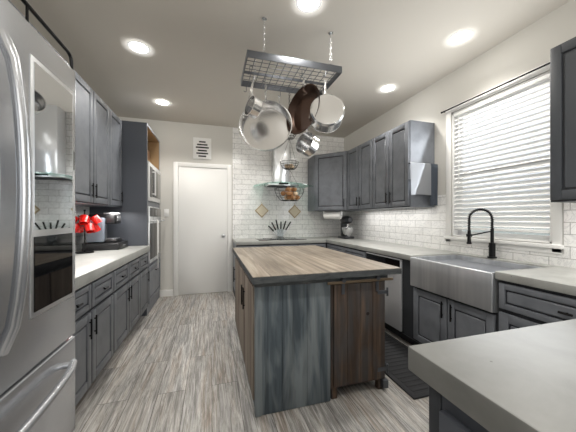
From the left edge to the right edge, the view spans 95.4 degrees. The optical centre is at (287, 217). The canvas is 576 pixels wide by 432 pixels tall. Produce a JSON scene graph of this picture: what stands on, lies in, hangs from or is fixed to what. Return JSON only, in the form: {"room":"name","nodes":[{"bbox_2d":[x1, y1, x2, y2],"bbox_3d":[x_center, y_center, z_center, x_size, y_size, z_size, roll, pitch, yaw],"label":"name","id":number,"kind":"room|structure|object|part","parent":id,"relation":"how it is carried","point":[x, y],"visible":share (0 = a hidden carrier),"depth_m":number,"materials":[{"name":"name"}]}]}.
{"room":"kitchen","nodes":[
{"label":"kitchen","id":0,"kind":"room"},
{"bbox_2d":[75,206,89,249],"bbox_3d":[-1.676,-0.145,0.581,0.104,2.730,7.050,0,0,-16],"label":"wall","id":1,"kind":"structure","parent":0,"point":[79,237],"depth_m":2.87,"materials":[{"name":"white tile"}]},
{"bbox_2d":[8,0,79,203],"bbox_3d":[-1.736,-0.660,1.599,0.342,1.060,0.928,0,0,-16],"label":"upper cabinet","id":2,"kind":"object","parent":1,"relation":"attached to","point":[77,77],"depth_m":2.14,"materials":[{"name":"paint"}]},
{"bbox_2d":[75,77,115,206],"bbox_3d":[-1.960,-0.660,2.371,0.342,1.060,0.928,0,0,-16],"label":"upper cabinet","id":3,"kind":"object","parent":1,"relation":"attached to","point":[98,152],"depth_m":2.49,"materials":[{"name":"paint"}]},
{"bbox_2d":[116,115,122,206],"bbox_3d":[-2.119,-0.660,2.921,0.342,1.060,0.465,0,0,-16],"label":"upper cabinet","id":4,"kind":"object","parent":1,"relation":"attached to","point":[119,194],"depth_m":3.10,"materials":[{"name":"paint"}]},
{"bbox_2d":[119,117,342,296],"bbox_3d":[-0.777,-0.145,4.454,3.750,2.730,0.112,0,0,-16],"label":"wall","id":5,"kind":"structure","parent":0,"point":[251,167],"depth_m":4.41,"materials":[{"name":"white tile"}]},
{"bbox_2d":[164,209,168,216],"bbox_3d":[-1.891,-0.080,4.078,0.070,0.120,0.011,0,0,-16],"label":"light switch","id":6,"kind":"object","parent":5,"relation":"attached to","point":[166,212],"visible":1,"depth_m":4.08,"materials":[{"name":"white paint"}]},
{"bbox_2d":[193,137,210,159],"bbox_3d":[-1.381,-1.120,4.224,0.280,0.340,0.014,0,0,-16],"label":"door sign","id":7,"kind":"object","parent":5,"relation":"attached to","point":[201,148],"visible":1,"depth_m":4.21,"materials":[{"name":"white paint"}]},
{"bbox_2d":[173,162,231,295],"bbox_3d":[-1.355,0.170,4.197,0.895,2.100,0.078,0,0,-16],"label":"back door","id":8,"kind":"structure","parent":5,"relation":"in","point":[202,227],"depth_m":4.22,"materials":[{"name":"white paint"}]},
{"bbox_2d":[255,204,267,216],"bbox_3d":[-0.449,-0.138,4.491,0.237,0.263,0.012,0,0,-16],"label":"pot holder","id":9,"kind":"object","parent":5,"relation":"attached to","point":[261,210],"visible":1,"depth_m":4.49,"materials":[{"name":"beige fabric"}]},
{"bbox_2d":[253,140,311,187],"bbox_3d":[-0.092,-1.008,4.338,0.900,1.001,0.505,0,0,-16],"label":"range hood","id":10,"kind":"object","parent":5,"relation":"attached to","point":[279,172],"visible":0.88,"depth_m":4.37,"materials":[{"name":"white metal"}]},
{"bbox_2d":[288,203,300,217],"bbox_3d":[0.118,-0.128,4.655,0.237,0.263,0.012,0,0,-16],"label":"pot holder","id":11,"kind":"object","parent":5,"relation":"attached to","point":[294,211],"visible":1,"depth_m":4.65,"materials":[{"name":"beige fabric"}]},
{"bbox_2d":[73,291,428,431],"bbox_3d":[0.190,1.245,1.122,3.990,0.050,7.050,0,0,-16],"label":"floor","id":12,"kind":"structure","parent":0,"point":[175,364],"depth_m":1.83,"materials":[{"name":"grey wood"}]},
{"bbox_2d":[0,0,77,431],"bbox_3d":[-1.065,0.299,0.456,0.948,1.841,0.910,0,0,-16],"label":"fridge","id":13,"kind":"object","parent":12,"relation":"on","point":[38,362],"visible":1,"depth_m":0.77,"materials":[{"name":"silver metal"}]},
{"bbox_2d":[72,269,119,406],"bbox_3d":[-1.595,0.817,1.640,0.630,0.807,0.930,0,0,-16],"label":"base cabinet","id":14,"kind":"object","parent":12,"relation":"on","point":[111,296],"depth_m":1.78,"materials":[{"name":"paint"}]},
{"bbox_2d":[75,245,149,292],"bbox_3d":[-1.701,0.378,2.028,0.646,0.072,2.413,0,0,-16],"label":"countertop","id":15,"kind":"structure","parent":14,"relation":"on","point":[89,267],"depth_m":2.11,"materials":[{"name":"white stone"}]},
{"bbox_2d":[75,209,101,253],"bbox_3d":[-1.995,0.128,2.571,0.274,0.427,0.274,0,0,-16],"label":"stand","id":16,"kind":"object","parent":15,"relation":"on","point":[84,224],"visible":0.96,"depth_m":2.54,"materials":[{"name":"red ceramic"}]},
{"bbox_2d":[81,213,127,250],"bbox_3d":[-2.016,0.141,2.914,0.352,0.400,0.320,0,0,-16],"label":"coffee maker","id":17,"kind":"object","parent":15,"relation":"on","point":[99,240],"visible":0.81,"depth_m":2.79,"materials":[{"name":"black"}]},
{"bbox_2d":[90,120,164,315],"bbox_3d":[-2.122,0.015,3.588,0.708,2.410,0.811,0,0,-16],"label":"tall cabinet","id":18,"kind":"object","parent":12,"relation":"on","point":[139,210],"visible":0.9,"depth_m":3.25,"materials":[{"name":"paint"}]},
{"bbox_2d":[120,257,143,343],"bbox_3d":[-1.819,0.817,2.412,0.630,0.807,0.930,0,0,-16],"label":"base cabinet","id":19,"kind":"object","parent":12,"relation":"on","point":[132,274],"depth_m":2.55,"materials":[{"name":"paint"}]},
{"bbox_2d":[144,253,149,310],"bbox_3d":[-1.978,0.817,2.962,0.630,0.807,0.466,0,0,-16],"label":"base cabinet","id":20,"kind":"object","parent":12,"relation":"on","point":[146,272],"depth_m":3.17,"materials":[{"name":"paint"}]},
{"bbox_2d":[233,237,325,295],"bbox_3d":[-0.152,0.777,4.252,1.412,0.886,0.632,0,0,-16],"label":"countertop","id":21,"kind":"structure","parent":12,"relation":"on","point":[269,242],"depth_m":4.04,"materials":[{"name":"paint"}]},
{"bbox_2d":[268,220,290,237],"bbox_3d":[-0.142,0.184,4.514,0.415,0.315,0.080,0,0,-16],"label":"knife block","id":22,"kind":"object","parent":21,"relation":"on","point":[279,233],"visible":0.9,"depth_m":4.50,"materials":[{"name":"white plastic"}]},
{"bbox_2d":[233,253,395,417],"bbox_3d":[0.064,0.801,2.390,1.005,0.838,1.427,0,0,-16],"label":"kitchen island","id":23,"kind":"object","parent":12,"relation":"on","point":[310,322],"depth_m":1.72,"materials":[{"name":"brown wood"}]},
{"bbox_2d":[232,245,399,284],"bbox_3d":[0.071,0.383,2.394,1.016,0.085,1.547,0,0,-16],"label":"island countertop","id":24,"kind":"structure","parent":23,"relation":"on","point":[265,265],"depth_m":1.88,"materials":[{"name":"brown wood"}]},
{"bbox_2d":[326,240,358,256],"bbox_3d":[1.056,0.806,3.739,0.650,0.827,1.096,0,0,-16],"label":"base cabinet","id":25,"kind":"object","parent":12,"relation":"on","point":[343,248],"depth_m":3.65,"materials":[{"name":"paint"}]},
{"bbox_2d":[359,248,402,338],"bbox_3d":[1.295,0.806,2.914,0.650,0.827,0.756,0,0,-16],"label":"dishwasher","id":26,"kind":"object","parent":12,"relation":"on","point":[394,300],"depth_m":2.66,"materials":[{"name":"metal"}]},
{"bbox_2d":[385,332,428,399],"bbox_3d":[0.887,1.213,2.444,0.465,0.014,1.300,0,0,-16],"label":"floor mat","id":27,"kind":"object","parent":12,"relation":"on","point":[400,374],"visible":0.27,"depth_m":2.06,"materials":[{"name":"grey rubber"}]},
{"bbox_2d":[408,367,499,431],"bbox_3d":[0.736,0.799,0.212,0.581,0.842,1.038,0,0,-16],"label":"base cabinet","id":28,"kind":"object","parent":12,"relation":"on","point":[445,415],"depth_m":0.56,"materials":[{"name":"paint"}]},
{"bbox_2d":[408,319,575,431],"bbox_3d":[1.370,0.348,0.395,1.916,0.060,1.096,0,0,-16],"label":"countertop","id":29,"kind":"structure","parent":28,"relation":"on","point":[523,379],"depth_m":0.54,"materials":[{"name":"white stone"}]},
{"bbox_2d":[403,256,514,344],"bbox_3d":[1.523,0.806,2.128,0.650,0.827,0.880,0,0,-16],"label":"base cabinet","id":30,"kind":"object","parent":12,"relation":"on","point":[435,295],"depth_m":2.12,"materials":[{"name":"paint"}]},
{"bbox_2d":[315,236,575,291],"bbox_3d":[1.287,0.367,2.974,0.632,0.050,3.891,0,0,-16],"label":"countertop","id":31,"kind":"structure","parent":30,"relation":"on","point":[545,275],"depth_m":2.06,"materials":[{"name":"white stone"}]},
{"bbox_2d":[338,216,353,238],"bbox_3d":[0.982,0.152,4.404,0.206,0.378,0.308,0,0,-16],"label":"stand mixer","id":32,"kind":"object","parent":31,"relation":"on","point":[347,231],"visible":1,"depth_m":4.31,"materials":[{"name":"grey metal"}]},
{"bbox_2d":[466,208,496,258],"bbox_3d":[1.690,0.127,2.265,0.239,0.429,0.147,0,0,-16],"label":"faucet","id":33,"kind":"object","parent":31,"relation":"on","point":[491,246],"visible":1,"depth_m":2.24,"materials":[{"name":"black metal"}]},
{"bbox_2d":[479,272,575,334],"bbox_3d":[1.714,0.806,1.470,0.650,0.827,0.763,0,0,-16],"label":"base cabinet","id":34,"kind":"object","parent":12,"relation":"on","point":[503,304],"depth_m":1.58,"materials":[{"name":"paint"}]},
{"bbox_2d":[10,0,569,137],"bbox_3d":[0.190,-1.540,1.122,3.990,0.060,7.050,0,0,-16],"label":"ceiling","id":35,"kind":"structure","parent":0,"point":[189,66],"depth_m":2.29,"materials":[{"name":"beige paint"}]},
{"bbox_2d":[127,40,150,53],"bbox_3d":[-1.317,-1.505,2.315,0.310,0.008,0.310,0,0,-16],"label":"recessed light","id":36,"kind":"object","parent":35,"relation":"in","point":[139,47],"visible":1,"depth_m":2.31,"materials":[{"name":"white paint"}]},
{"bbox_2d":[154,99,169,104],"bbox_3d":[-1.635,-1.505,3.410,0.310,0.008,0.310,0,0,-16],"label":"recessed light","id":37,"kind":"object","parent":35,"relation":"in","point":[161,101],"visible":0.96,"depth_m":3.41,"materials":[{"name":"white paint"}]},
{"bbox_2d":[238,17,344,200],"bbox_3d":[0.013,-0.839,2.285,0.874,1.341,0.782,0,0,-16],"label":"pot rack","id":38,"kind":"object","parent":35,"relation":"hanging from","point":[267,125],"visible":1,"depth_m":2.24,"materials":[{"name":"grey metal"}]},
{"bbox_2d":[296,0,321,12],"bbox_3d":[0.145,-1.505,1.833,0.310,0.008,0.310,0,0,-16],"label":"recessed light","id":39,"kind":"object","parent":35,"relation":"in","point":[307,6],"visible":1,"depth_m":1.85,"materials":[{"name":"white paint"}]},
{"bbox_2d":[379,84,395,91],"bbox_3d":[1.158,-1.505,3.043,0.310,0.008,0.310,0,0,-16],"label":"recessed light","id":40,"kind":"object","parent":35,"relation":"in","point":[388,87],"visible":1,"depth_m":3.04,"materials":[{"name":"white paint"}]},
{"bbox_2d":[447,29,473,44],"bbox_3d":[1.438,-1.505,2.187,0.310,0.008,0.310,0,0,-16],"label":"recessed light","id":41,"kind":"object","parent":35,"relation":"in","point":[459,37],"visible":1,"depth_m":2.18,"materials":[{"name":"white paint"}]},
{"bbox_2d":[343,0,575,267],"bbox_3d":[2.056,-0.145,1.664,0.104,2.730,7.050,0,0,-16],"label":"wall","id":42,"kind":"structure","parent":0,"point":[528,48],"depth_m":2.71,"materials":[{"name":"grey paint"}]},
{"bbox_2d":[308,151,343,211],"bbox_3d":[0.816,-0.590,4.444,0.724,0.940,0.806,0,0,-16],"label":"upper cabinet","id":43,"kind":"object","parent":42,"relation":"attached to","point":[325,171],"depth_m":4.29,"materials":[{"name":"paint"}]},
{"bbox_2d":[323,212,341,218],"bbox_3d":[0.742,-0.050,4.353,0.326,0.139,0.124,0,0,30],"label":"paper towel holder","id":44,"kind":"object","parent":43,"relation":"attached to","point":[332,215],"visible":1,"depth_m":4.31,"materials":[{"name":"white paper"}]},
{"bbox_2d":[344,137,375,211],"bbox_3d":[1.167,-0.590,3.836,0.389,0.940,0.789,0,0,-16],"label":"upper cabinet","id":45,"kind":"object","parent":42,"relation":"attached to","point":[371,174],"depth_m":3.75,"materials":[{"name":"paint"}]},
{"bbox_2d":[372,120,433,209],"bbox_3d":[1.367,-0.590,3.229,0.344,0.940,0.736,0,0,-16],"label":"upper cabinet","id":46,"kind":"object","parent":42,"relation":"attached to","point":[412,140],"depth_m":2.96,"materials":[{"name":"paint"}]},
{"bbox_2d":[408,162,437,205],"bbox_3d":[1.457,-0.362,2.830,0.375,0.456,0.073,0,0,-16],"label":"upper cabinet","id":47,"kind":"object","parent":46,"relation":"attached to","point":[423,177],"visible":1,"depth_m":2.80,"materials":[{"name":"grey paint"}]},
{"bbox_2d":[441,61,563,254],"bbox_3d":[1.838,-0.445,2.324,0.135,1.410,1.039,0,0,-16],"label":"window","id":48,"kind":"structure","parent":42,"relation":"in","point":[554,238],"depth_m":2.30,"materials":[{"name":"white paint"}]},
{"bbox_3d":[1.788,-1.125,2.310,0.032,0.022,1.039,0,0,-16],"label":"curtain rail","id":49,"kind":"part","parent":48,"relation":"part of","materials":[{"name":"black metal"}]},
{"bbox_2d":[454,73,549,233],"bbox_3d":[1.842,-0.478,2.325,0.058,1.187,0.800,0,0,-16],"label":"window blinds","id":50,"kind":"object","parent":48,"relation":"attached to","point":[534,211],"visible":0.88,"depth_m":2.23,"materials":[{"name":"white plastic"}]},
{"bbox_2d":[550,37,575,202],"bbox_3d":[1.931,-0.585,1.252,0.362,0.970,0.930,0,0,-16],"label":"upper cabinet","id":51,"kind":"object","parent":42,"relation":"attached to","point":[562,122],"visible":1,"depth_m":1.59,"materials":[{"name":"grey wood"}]},
{"label":"outside","id":52,"kind":"structure","parent":0,"visible":0},
{"bbox_2d":[463,84,549,235],"bbox_3d":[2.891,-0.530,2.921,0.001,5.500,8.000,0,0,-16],"label":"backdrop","id":53,"kind":"structure","parent":52,"point":[509,156],"depth_m":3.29,"materials":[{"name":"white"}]}
]}

